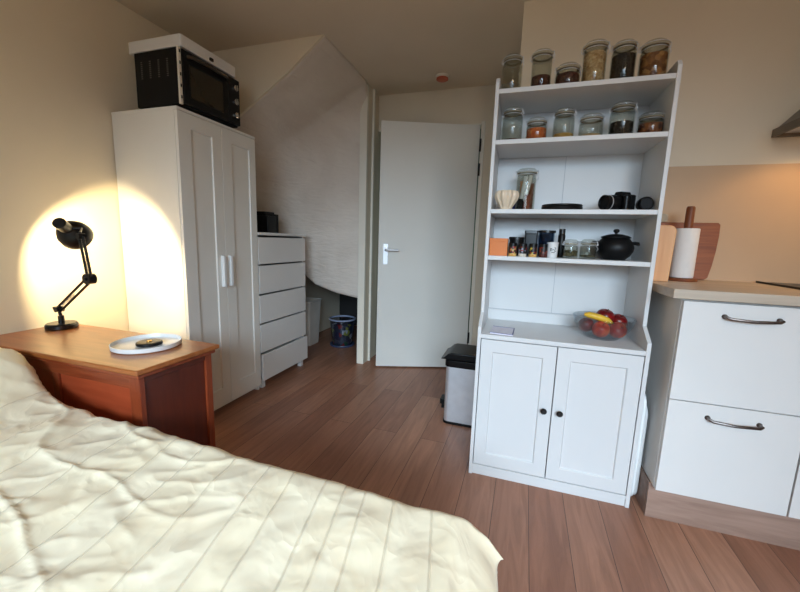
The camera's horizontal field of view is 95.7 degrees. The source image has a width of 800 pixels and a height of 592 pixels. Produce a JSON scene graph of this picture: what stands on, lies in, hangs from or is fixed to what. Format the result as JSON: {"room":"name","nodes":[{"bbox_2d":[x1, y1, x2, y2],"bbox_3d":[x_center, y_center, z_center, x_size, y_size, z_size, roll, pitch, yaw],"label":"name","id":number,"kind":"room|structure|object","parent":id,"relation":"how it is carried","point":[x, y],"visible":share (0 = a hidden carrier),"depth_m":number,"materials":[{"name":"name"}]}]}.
{"room":"studio apartment","nodes":[
{"label":"studio apartment","id":0,"kind":"room"},
{"bbox_2d":[0,0,339,334],"bbox_3d":[-1.677,-0.446,2.133,0.100,2.390,7.300,5,9,18],"label":"wall","id":1,"kind":"structure","parent":0,"point":[66,65],"depth_m":1.82,"materials":[{"name":"paint"}]},
{"bbox_2d":[233,36,367,297],"bbox_3d":[-0.842,-0.857,2.933,0.982,1.815,0.784,5,9,18],"label":"wall","id":2,"kind":"structure","parent":0,"point":[305,129],"depth_m":3.03,"materials":[{"name":"paint"}]},
{"bbox_2d":[116,0,532,95],"bbox_3d":[0.891,-1.472,1.144,5.420,0.100,7.300,5,9,18],"label":"ceiling","id":3,"kind":"structure","parent":0,"point":[397,46],"depth_m":2.21,"materials":[{"name":"paint"}]},
{"bbox_2d":[435,73,449,82],"bbox_3d":[0.325,-1.671,2.778,0.108,0.035,0.108,5,9,18],"label":"smoke detector","id":4,"kind":"object","parent":3,"relation":"attached to","point":[440,77],"visible":1,"depth_m":2.75,"materials":[{"name":"plastic"}]},
{"bbox_2d":[364,85,378,362],"bbox_3d":[-0.288,-0.577,3.278,0.060,2.390,0.250,5,9,18],"label":"wall partition","id":5,"kind":"structure","parent":0,"point":[370,88],"depth_m":3.26,"materials":[{"name":"paint"}]},
{"bbox_2d":[357,84,368,363],"bbox_3d":[-0.327,-0.559,3.161,0.066,2.389,0.030,5,9,18],"label":"trim","id":6,"kind":"structure","parent":5,"relation":"attached to","point":[364,114],"depth_m":3.14,"materials":[{"name":"white paint"}]},
{"bbox_2d":[368,89,375,360],"bbox_3d":[-0.255,-0.571,3.250,0.020,2.389,0.025,5,9,18],"label":"trim","id":7,"kind":"structure","parent":5,"relation":"attached to","point":[374,90],"depth_m":3.23,"materials":[{"name":"white paint"}]},
{"bbox_2d":[339,129,480,331],"bbox_3d":[0.315,-0.731,4.413,2.270,2.390,0.100,5,9,18],"label":"wall","id":8,"kind":"structure","parent":0,"point":[348,304],"depth_m":4.80,"materials":[{"name":"paint"}]},
{"bbox_2d":[374,83,517,354],"bbox_3d":[0.336,-0.554,3.263,1.270,2.390,0.100,5,9,18],"label":"door frame","id":9,"kind":"structure","parent":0,"point":[469,105],"depth_m":3.08,"materials":[{"name":"paint"}]},
{"bbox_2d":[376,120,481,366],"bbox_3d":[0.230,-0.386,3.100,0.830,2.076,0.100,1,9,-3],"label":"door","id":10,"kind":"structure","parent":9,"relation":"in","point":[429,172],"depth_m":3.10,"materials":[{"name":"white paint"}]},
{"bbox_2d":[468,121,485,344],"bbox_3d":[0.667,-0.393,3.174,0.032,2.120,0.106,5,9,18],"label":"trim","id":11,"kind":"structure","parent":9,"relation":"attached to","point":[483,122],"depth_m":3.10,"materials":[{"name":"white paint"}]},
{"bbox_2d":[211,0,799,166],"bbox_3d":[1.270,-0.399,2.447,5.320,2.390,1.100,5,9,18],"label":"wall","id":12,"kind":"structure","parent":0,"point":[740,81],"depth_m":1.73,"materials":[{"name":"paint"}]},
{"bbox_2d":[661,214,668,221],"bbox_3d":[1.325,-0.395,1.830,0.048,0.040,0.012,5,9,18],"label":"wall socket","id":13,"kind":"object","parent":12,"relation":"attached to","point":[664,216],"visible":0.52,"depth_m":1.82,"materials":[{"name":"plastic"}]},
{"bbox_2d":[662,163,799,283],"bbox_3d":[2.251,-0.294,1.552,2.700,0.555,0.008,5,9,18],"label":"backsplash","id":14,"kind":"structure","parent":12,"relation":"attached to","point":[756,207],"depth_m":1.73,"materials":[{"name":"beige paint"}]},
{"bbox_2d":[771,110,799,137],"bbox_3d":[1.946,-1.035,1.284,0.632,0.735,0.499,5,9,18],"label":"extractor hood","id":15,"kind":"object","parent":12,"relation":"attached to","point":[791,127],"visible":1,"depth_m":1.61,"materials":[{"name":"metal"}]},
{"bbox_2d":[214,325,799,591],"bbox_3d":[0.812,0.988,1.520,5.420,0.100,7.300,5,9,18],"label":"floor","id":16,"kind":"structure","parent":0,"point":[380,430],"depth_m":1.69,"materials":[{"name":"brown wood"}]},
{"bbox_2d":[0,324,218,446],"bbox_3d":[-1.293,0.523,1.581,0.950,0.666,0.362,5,9,18],"label":"desk","id":17,"kind":"object","parent":16,"relation":"on","point":[170,391],"visible":0.43,"depth_m":1.40,"materials":[{"name":"brown wood"}]},
{"bbox_2d":[44,218,96,330],"bbox_3d":[-1.501,-0.089,1.637,0.361,0.514,0.166,5,9,18],"label":"desk lamp","id":18,"kind":"object","parent":17,"relation":"on","point":[71,234],"visible":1,"depth_m":1.59,"materials":[{"name":"black metal"}]},
{"bbox_2d":[109,333,181,354],"bbox_3d":[-1.046,0.196,1.499,0.248,0.021,0.248,5,9,18],"label":"serving tray","id":19,"kind":"object","parent":17,"relation":"on","point":[127,346],"visible":0.95,"depth_m":1.49,"materials":[{"name":"white ceramic"}]},
{"bbox_2d":[135,338,162,347],"bbox_3d":[-1.039,0.192,1.502,0.094,0.019,0.094,5,9,18],"label":"dish","id":20,"kind":"object","parent":19,"relation":"on","point":[144,343],"visible":1,"depth_m":1.49,"materials":[{"name":"black plastic"}]},
{"bbox_2d":[111,105,260,410],"bbox_3d":[-1.308,-0.162,2.355,0.497,1.785,0.594,5,9,18],"label":"wardrobe","id":21,"kind":"object","parent":16,"relation":"on","point":[186,179],"visible":0.91,"depth_m":2.10,"materials":[{"name":"white wood"}]},
{"bbox_2d":[134,46,239,127],"bbox_3d":[-1.192,-1.167,2.096,0.354,0.287,0.420,5,9,18],"label":"microwave","id":22,"kind":"object","parent":21,"relation":"on","point":[172,76],"visible":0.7,"depth_m":1.94,"materials":[{"name":"black plastic"}]},
{"bbox_2d":[128,33,234,77],"bbox_3d":[-1.224,-1.340,2.067,0.374,0.059,0.384,5,9,18],"label":"plastic tray","id":23,"kind":"object","parent":22,"relation":"on","point":[168,41],"visible":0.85,"depth_m":1.91,"materials":[{"name":"white plastic"}]},
{"bbox_2d":[257,232,307,387],"bbox_3d":[-1.130,0.068,2.966,0.477,1.157,0.597,5,9,18],"label":"dresser","id":24,"kind":"object","parent":16,"relation":"on","point":[281,256],"visible":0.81,"depth_m":2.86,"materials":[{"name":"white wood"}]},
{"bbox_2d":[257,211,278,232],"bbox_3d":[-1.081,-0.590,2.902,0.179,0.165,0.165,5,9,18],"label":"storage box","id":25,"kind":"object","parent":24,"relation":"on","point":[267,222],"visible":0.64,"depth_m":2.83,"materials":[{"name":"black plastic"}]},
{"bbox_2d":[304,297,321,345],"bbox_3d":[-0.998,0.272,3.892,0.238,0.483,0.260,5,9,18],"label":"bin","id":26,"kind":"object","parent":16,"relation":"on","point":[313,305],"visible":0.62,"depth_m":3.83,"materials":[{"name":"white plastic"}]},
{"bbox_2d":[329,315,355,347],"bbox_3d":[-0.619,0.379,3.889,0.286,0.297,0.286,5,9,18],"label":"trash can","id":27,"kind":"object","parent":16,"relation":"on","point":[342,330],"visible":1,"depth_m":3.81,"materials":[{"name":"blue plastic"}]},
{"bbox_2d":[330,341,354,347],"bbox_3d":[-0.624,0.514,3.910,0.264,0.022,0.264,5,9,18],"label":"tray","id":28,"kind":"object","parent":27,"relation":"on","point":[334,344],"depth_m":3.82,"materials":[{"name":"blue plastic"}]},
{"bbox_2d":[440,343,476,427],"bbox_3d":[0.411,0.566,2.341,0.284,0.460,0.254,5,9,18],"label":"pedal bin","id":29,"kind":"object","parent":16,"relation":"on","point":[457,400],"visible":0.68,"depth_m":2.23,"materials":[{"name":"metal"}]},
{"bbox_2d":[469,60,682,507],"bbox_3d":[0.759,-0.036,1.728,0.699,1.858,0.418,5,9,18],"label":"tall cabinet","id":30,"kind":"object","parent":16,"relation":"on","point":[558,405],"visible":0.94,"depth_m":1.69,"materials":[{"name":"white paint"}]},
{"bbox_2d":[489,238,508,255],"bbox_3d":[0.481,-0.239,1.762,0.086,0.082,0.082,5,9,18],"label":"box","id":31,"kind":"object","parent":30,"relation":"on","point":[498,246],"visible":0.92,"depth_m":1.72,"materials":[{"name":"orange cardboard"}]},
{"bbox_2d":[494,190,518,208],"bbox_3d":[0.506,-0.453,1.723,0.114,0.089,0.109,5,9,18],"label":"cup","id":32,"kind":"object","parent":30,"relation":"on","point":[506,199],"visible":0.9,"depth_m":1.69,"materials":[{"name":"ceramic"}]},
{"bbox_2d":[508,243,516,255],"bbox_3d":[0.534,-0.220,1.716,0.037,0.062,0.037,5,9,18],"label":"spice jar","id":33,"kind":"object","parent":30,"relation":"on","point":[512,246],"visible":0.92,"depth_m":1.70,"materials":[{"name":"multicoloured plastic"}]},
{"bbox_2d":[502,54,523,87],"bbox_3d":[0.514,-1.010,1.663,0.088,0.168,0.088,0,9,-13],"label":"storage jar","id":34,"kind":"object","parent":30,"relation":"on","point":[510,58],"visible":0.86,"depth_m":1.64,"materials":[{"name":"clear glass"}]},
{"bbox_2d":[502,108,523,139],"bbox_3d":[0.524,-0.791,1.691,0.092,0.157,0.092,2,9,4],"label":"storage jar","id":35,"kind":"object","parent":30,"relation":"on","point":[511,111],"visible":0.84,"depth_m":1.66,"materials":[{"name":"clear glass"}]},
{"bbox_2d":[509,237,524,255],"bbox_3d":[0.581,-0.249,1.813,0.074,0.094,0.074,5,9,18],"label":"canister","id":36,"kind":"object","parent":30,"relation":"on","point":[517,240],"visible":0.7,"depth_m":1.78,"materials":[{"name":"black plastic"}]},
{"bbox_2d":[518,243,526,256],"bbox_3d":[0.576,-0.216,1.702,0.037,0.062,0.037,5,9,18],"label":"spice jar","id":37,"kind":"object","parent":30,"relation":"on","point":[522,251],"visible":1,"depth_m":1.69,"materials":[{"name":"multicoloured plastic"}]},
{"bbox_2d":[515,170,538,208],"bbox_3d":[0.616,-0.516,1.774,0.098,0.205,0.098,-1,9,-16],"label":"storage jar","id":38,"kind":"object","parent":30,"relation":"on","point":[525,201],"visible":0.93,"depth_m":1.75,"materials":[{"name":"clear glass"}]},
{"bbox_2d":[524,230,537,255],"bbox_3d":[0.655,-0.264,1.819,0.062,0.126,0.064,5,9,18],"label":"coffee canister","id":39,"kind":"object","parent":30,"relation":"on","point":[530,235],"visible":0.74,"depth_m":1.79,"materials":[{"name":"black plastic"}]},
{"bbox_2d":[528,243,537,256],"bbox_3d":[0.620,-0.213,1.688,0.037,0.062,0.037,5,9,18],"label":"spice jar","id":40,"kind":"object","parent":30,"relation":"on","point":[532,247],"visible":0.94,"depth_m":1.68,"materials":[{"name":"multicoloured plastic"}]},
{"bbox_2d":[525,118,548,137],"bbox_3d":[0.626,-0.758,1.662,0.092,0.107,0.092,-3,10,-27],"label":"storage jar","id":41,"kind":"object","parent":30,"relation":"on","point":[537,131],"visible":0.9,"depth_m":1.63,"materials":[{"name":"clear glass"}]},
{"bbox_2d":[530,49,555,85],"bbox_3d":[0.634,-1.002,1.625,0.096,0.172,0.096,2,9,-1],"label":"storage jar","id":42,"kind":"object","parent":30,"relation":"on","point":[541,79],"visible":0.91,"depth_m":1.60,"materials":[{"name":"clear glass"}]},
{"bbox_2d":[539,244,547,257],"bbox_3d":[0.663,-0.209,1.675,0.037,0.062,0.037,5,9,18],"label":"spice jar","id":43,"kind":"object","parent":30,"relation":"on","point":[543,248],"visible":0.96,"depth_m":1.66,"materials":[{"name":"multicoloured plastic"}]},
{"bbox_2d":[538,230,555,253],"bbox_3d":[0.724,-0.261,1.796,0.082,0.130,0.082,5,9,18],"label":"glass canister","id":44,"kind":"object","parent":30,"relation":"on","point":[539,231],"visible":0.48,"depth_m":1.75,"materials":[{"name":"black paint"}]},
{"bbox_2d":[547,242,558,257],"bbox_3d":[0.710,-0.215,1.688,0.052,0.072,0.052,5,9,18],"label":"cup","id":45,"kind":"object","parent":30,"relation":"on","point":[552,251],"visible":0.97,"depth_m":1.67,"materials":[{"name":"white ceramic"}]},
{"bbox_2d":[557,229,565,257],"bbox_3d":[0.778,-0.255,1.748,0.032,0.137,0.032,5,9,18],"label":"oil bottle","id":46,"kind":"object","parent":30,"relation":"on","point":[561,237],"visible":0.91,"depth_m":1.74,"materials":[{"name":"black glass"}]},
{"bbox_2d":[541,203,582,208],"bbox_3d":[0.746,-0.406,1.673,0.176,0.026,0.176,5,9,18],"label":"lid","id":47,"kind":"object","parent":30,"relation":"on","point":[555,205],"visible":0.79,"depth_m":1.60,"materials":[{"name":"black plastic"}]},
{"bbox_2d":[481,319,645,355],"bbox_3d":[0.753,0.187,1.767,0.667,0.020,0.374,5,9,18],"label":"countertop","id":48,"kind":"structure","parent":30,"relation":"on","point":[524,332],"depth_m":1.67,"materials":[{"name":"white paint"}]},
{"bbox_2d":[490,326,514,335],"bbox_3d":[0.496,0.168,1.750,0.106,0.006,0.150,5,9,20],"label":"booklet","id":49,"kind":"object","parent":48,"relation":"on","point":[499,330],"visible":1,"depth_m":1.74,"materials":[{"name":"white paper"}]},
{"bbox_2d":[553,109,576,136],"bbox_3d":[0.735,-0.764,1.625,0.090,0.138,0.090,2,9,2],"label":"storage jar","id":50,"kind":"object","parent":30,"relation":"on","point":[572,113],"visible":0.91,"depth_m":1.60,"materials":[{"name":"clear glass"}]},
{"bbox_2d":[555,63,581,83],"bbox_3d":[0.738,-0.960,1.597,0.102,0.104,0.102,-6,12,-42],"label":"storage jar","id":51,"kind":"object","parent":30,"relation":"on","point":[569,76],"visible":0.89,"depth_m":1.56,"materials":[{"name":"clear glass"}]},
{"bbox_2d":[562,241,579,256],"bbox_3d":[0.786,-0.218,1.670,0.068,0.088,0.067,10,12,42],"label":"storage jar","id":52,"kind":"object","parent":30,"relation":"on","point":[569,253],"visible":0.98,"depth_m":1.65,"materials":[{"name":"clear glass"}]},
{"bbox_2d":[579,241,597,257],"bbox_3d":[0.858,-0.214,1.653,0.071,0.090,0.071,1,9,-5],"label":"storage jar","id":53,"kind":"object","parent":30,"relation":"on","point":[596,245],"visible":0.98,"depth_m":1.63,"materials":[{"name":"clear glass"}]},
{"bbox_2d":[578,114,605,135],"bbox_3d":[0.840,-0.741,1.594,0.097,0.107,0.097,-2,9,-23],"label":"storage jar","id":54,"kind":"object","parent":30,"relation":"on","point":[583,121],"visible":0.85,"depth_m":1.57,"materials":[{"name":"clear glass"}]},
{"bbox_2d":[581,40,610,80],"bbox_3d":[0.836,-0.991,1.560,0.102,0.181,0.102,3,9,5],"label":"storage jar","id":55,"kind":"object","parent":30,"relation":"on","point":[594,61],"visible":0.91,"depth_m":1.53,"materials":[{"name":"clear glass"}]},
{"bbox_2d":[591,229,639,259],"bbox_3d":[0.988,-0.237,1.665,0.156,0.140,0.169,-4,10,-32],"label":"casserole","id":56,"kind":"object","parent":30,"relation":"on","point":[616,246],"visible":0.93,"depth_m":1.62,"materials":[{"name":"ceramic"}]},
{"bbox_2d":[598,191,635,209],"bbox_3d":[0.956,-0.420,1.609,0.127,0.086,0.118,0,9,-14],"label":"camera","id":57,"kind":"object","parent":30,"relation":"on","point":[621,200],"visible":0.78,"depth_m":1.57,"materials":[{"name":"black plastic"}]},
{"bbox_2d":[609,102,637,133],"bbox_3d":[0.953,-0.751,1.556,0.095,0.146,0.095,1,9,-3],"label":"storage jar","id":58,"kind":"object","parent":30,"relation":"on","point":[623,126],"visible":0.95,"depth_m":1.53,"materials":[{"name":"clear glass"}]},
{"bbox_2d":[610,40,638,78],"bbox_3d":[0.940,-0.977,1.528,0.093,0.170,0.093,-3,10,-29],"label":"storage jar","id":59,"kind":"object","parent":30,"relation":"on","point":[623,63],"visible":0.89,"depth_m":1.50,"materials":[{"name":"clear glass"}]},
{"bbox_2d":[635,197,653,209],"bbox_3d":[1.053,-0.396,1.561,0.058,0.058,0.067,5,9,18],"label":"lens","id":60,"kind":"object","parent":30,"relation":"on","point":[645,203],"visible":0.95,"depth_m":1.54,"materials":[{"name":"black paint"}]},
{"bbox_2d":[636,112,665,132],"bbox_3d":[1.056,-0.719,1.527,0.095,0.098,0.095,1,9,-4],"label":"storage jar","id":61,"kind":"object","parent":30,"relation":"on","point":[646,126],"visible":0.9,"depth_m":1.50,"materials":[{"name":"clear glass"}]},
{"bbox_2d":[638,39,671,75],"bbox_3d":[1.046,-0.962,1.495,0.104,0.157,0.104,-2,10,-26],"label":"storage jar","id":62,"kind":"object","parent":30,"relation":"on","point":[655,62],"visible":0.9,"depth_m":1.46,"materials":[{"name":"clear glass"}]},
{"bbox_3d":[0.948,0.144,1.695,0.262,0.100,0.262,5,9,18],"label":"fruit bowl","id":63,"kind":"object","parent":30,"relation":"on","visible":0},
{"bbox_2d":[578,318,593,331],"bbox_3d":[0.880,0.136,1.714,0.068,0.068,0.067,-3,10,-31],"label":"apple","id":64,"kind":"object","parent":63,"relation":"in","point":[585,324],"visible":0.94,"depth_m":1.69,"materials":[{"name":"red food"}]},
{"bbox_2d":[584,312,613,323],"bbox_3d":[0.914,0.105,1.653,0.137,0.056,0.031,5,9,18],"label":"banana","id":65,"kind":"object","parent":63,"relation":"in","point":[591,315],"visible":1,"depth_m":1.64,"materials":[{"name":"yellow food"}]},
{"bbox_2d":[592,321,609,337],"bbox_3d":[0.917,0.152,1.653,0.073,0.073,0.074,0,9,-13],"label":"apple","id":66,"kind":"object","parent":63,"relation":"in","point":[600,329],"visible":1,"depth_m":1.63,"materials":[{"name":"red food"}]},
{"bbox_2d":[596,309,614,324],"bbox_3d":[0.967,0.097,1.709,0.079,0.079,0.080,-5,11,-39],"label":"apple","id":67,"kind":"object","parent":63,"relation":"in","point":[608,313],"visible":0.55,"depth_m":1.68,"materials":[{"name":"red food"}]},
{"bbox_2d":[609,322,626,337],"bbox_3d":[0.990,0.155,1.649,0.073,0.075,0.074,2,9,-1],"label":"apple","id":68,"kind":"object","parent":63,"relation":"in","point":[618,329],"visible":0.92,"depth_m":1.62,"materials":[{"name":"red food"}]},
{"bbox_2d":[610,314,627,325],"bbox_3d":[1.025,0.120,1.701,0.073,0.072,0.074,-5,11,-38],"label":"apple","id":69,"kind":"object","parent":63,"relation":"in","point":[618,317],"visible":0.57,"depth_m":1.67,"materials":[{"name":"red food"}]},
{"bbox_2d":[630,394,647,495],"bbox_3d":[1.115,0.651,1.766,0.035,0.508,0.378,5,9,18],"label":"stand","id":70,"kind":"object","parent":16,"relation":"on","point":[644,418],"visible":0.35,"depth_m":1.60,"materials":[{"name":"white plastic"}]},
{"bbox_2d":[635,467,648,511],"bbox_3d":[1.136,0.828,1.796,0.006,0.153,0.514,5,9,18],"label":"end panel","id":71,"kind":"object","parent":16,"relation":"on","point":[640,495],"visible":0.36,"depth_m":1.60,"materials":[{"name":"brown wood"}]},
{"bbox_2d":[641,291,799,515],"bbox_3d":[1.342,0.382,1.614,0.424,0.793,0.610,5,9,18],"label":"base cabinet","id":72,"kind":"object","parent":16,"relation":"on","point":[722,391],"visible":0.94,"depth_m":1.37,"materials":[{"name":"white laminate"}]},
{"bbox_2d":[652,280,799,306],"bbox_3d":[1.941,0.017,1.375,1.735,0.036,0.598,5,9,18],"label":"countertop","id":73,"kind":"structure","parent":72,"relation":"on","point":[710,290],"depth_m":1.35,"materials":[{"name":"grey wood"}]},
{"bbox_2d":[653,225,676,281],"bbox_3d":[1.169,-0.192,1.629,0.100,0.249,0.018,5,9,18],"label":"chopping board","id":74,"kind":"object","parent":73,"relation":"on","point":[667,235],"visible":0.67,"depth_m":1.62,"materials":[{"name":"brown wood"}]},
{"bbox_2d":[668,206,697,281],"bbox_3d":[1.329,-0.242,1.685,0.128,0.343,0.128,5,9,18],"label":"holder","id":75,"kind":"object","parent":73,"relation":"on","point":[690,210],"visible":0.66,"depth_m":1.66,"materials":[{"name":"brown wood"}]},
{"bbox_2d":[669,228,700,277],"bbox_3d":[1.328,-0.200,1.692,0.092,0.226,0.092,5,9,18],"label":"paper roll","id":76,"kind":"object","parent":75,"relation":"on","point":[684,256],"visible":0.98,"depth_m":1.66,"materials":[{"name":"white paper"}]},
{"bbox_2d":[661,222,719,279],"bbox_3d":[1.418,-0.225,1.805,0.265,0.278,0.045,5,9,18],"label":"cutting board","id":77,"kind":"object","parent":73,"relation":"on","point":[709,233],"visible":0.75,"depth_m":1.77,"materials":[{"name":"brown wood"}]},
{"bbox_2d":[756,281,799,289],"bbox_3d":[1.905,-0.012,1.407,0.587,0.008,0.510,5,9,18],"label":"cooktop","id":78,"kind":"object","parent":73,"relation":"in","point":[787,285],"visible":1,"depth_m":1.62,"materials":[{"name":"black paint"}]},
{"bbox_2d":[643,481,799,550],"bbox_3d":[1.829,0.926,1.299,1.637,0.154,0.016,5,9,18],"label":"plinth","id":79,"kind":"object","parent":16,"relation":"on","point":[784,531],"visible":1,"depth_m":1.46,"materials":[{"name":"brown wood"}]},
{"bbox_2d":[786,454,799,518],"bbox_3d":[1.831,0.421,1.459,0.600,0.793,0.610,5,9,18],"label":"base cabinet","id":80,"kind":"object","parent":16,"relation":"on","point":[793,511],"visible":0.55,"depth_m":1.34,"materials":[{"name":"white laminate"}]},
{"bbox_3d":[-1.024,0.766,0.782,2.060,0.445,0.835,5,9,18],"label":"bed","id":81,"kind":"object","parent":16,"relation":"on","visible":0},
{"bbox_2d":[0,347,503,591],"bbox_3d":[-0.936,0.454,0.738,2.200,0.335,0.961,5,9,18],"label":"duvet","id":82,"kind":"object","parent":81,"relation":"on","point":[89,502],"visible":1,"depth_m":0.80,"materials":[{"name":"beige fabric"}]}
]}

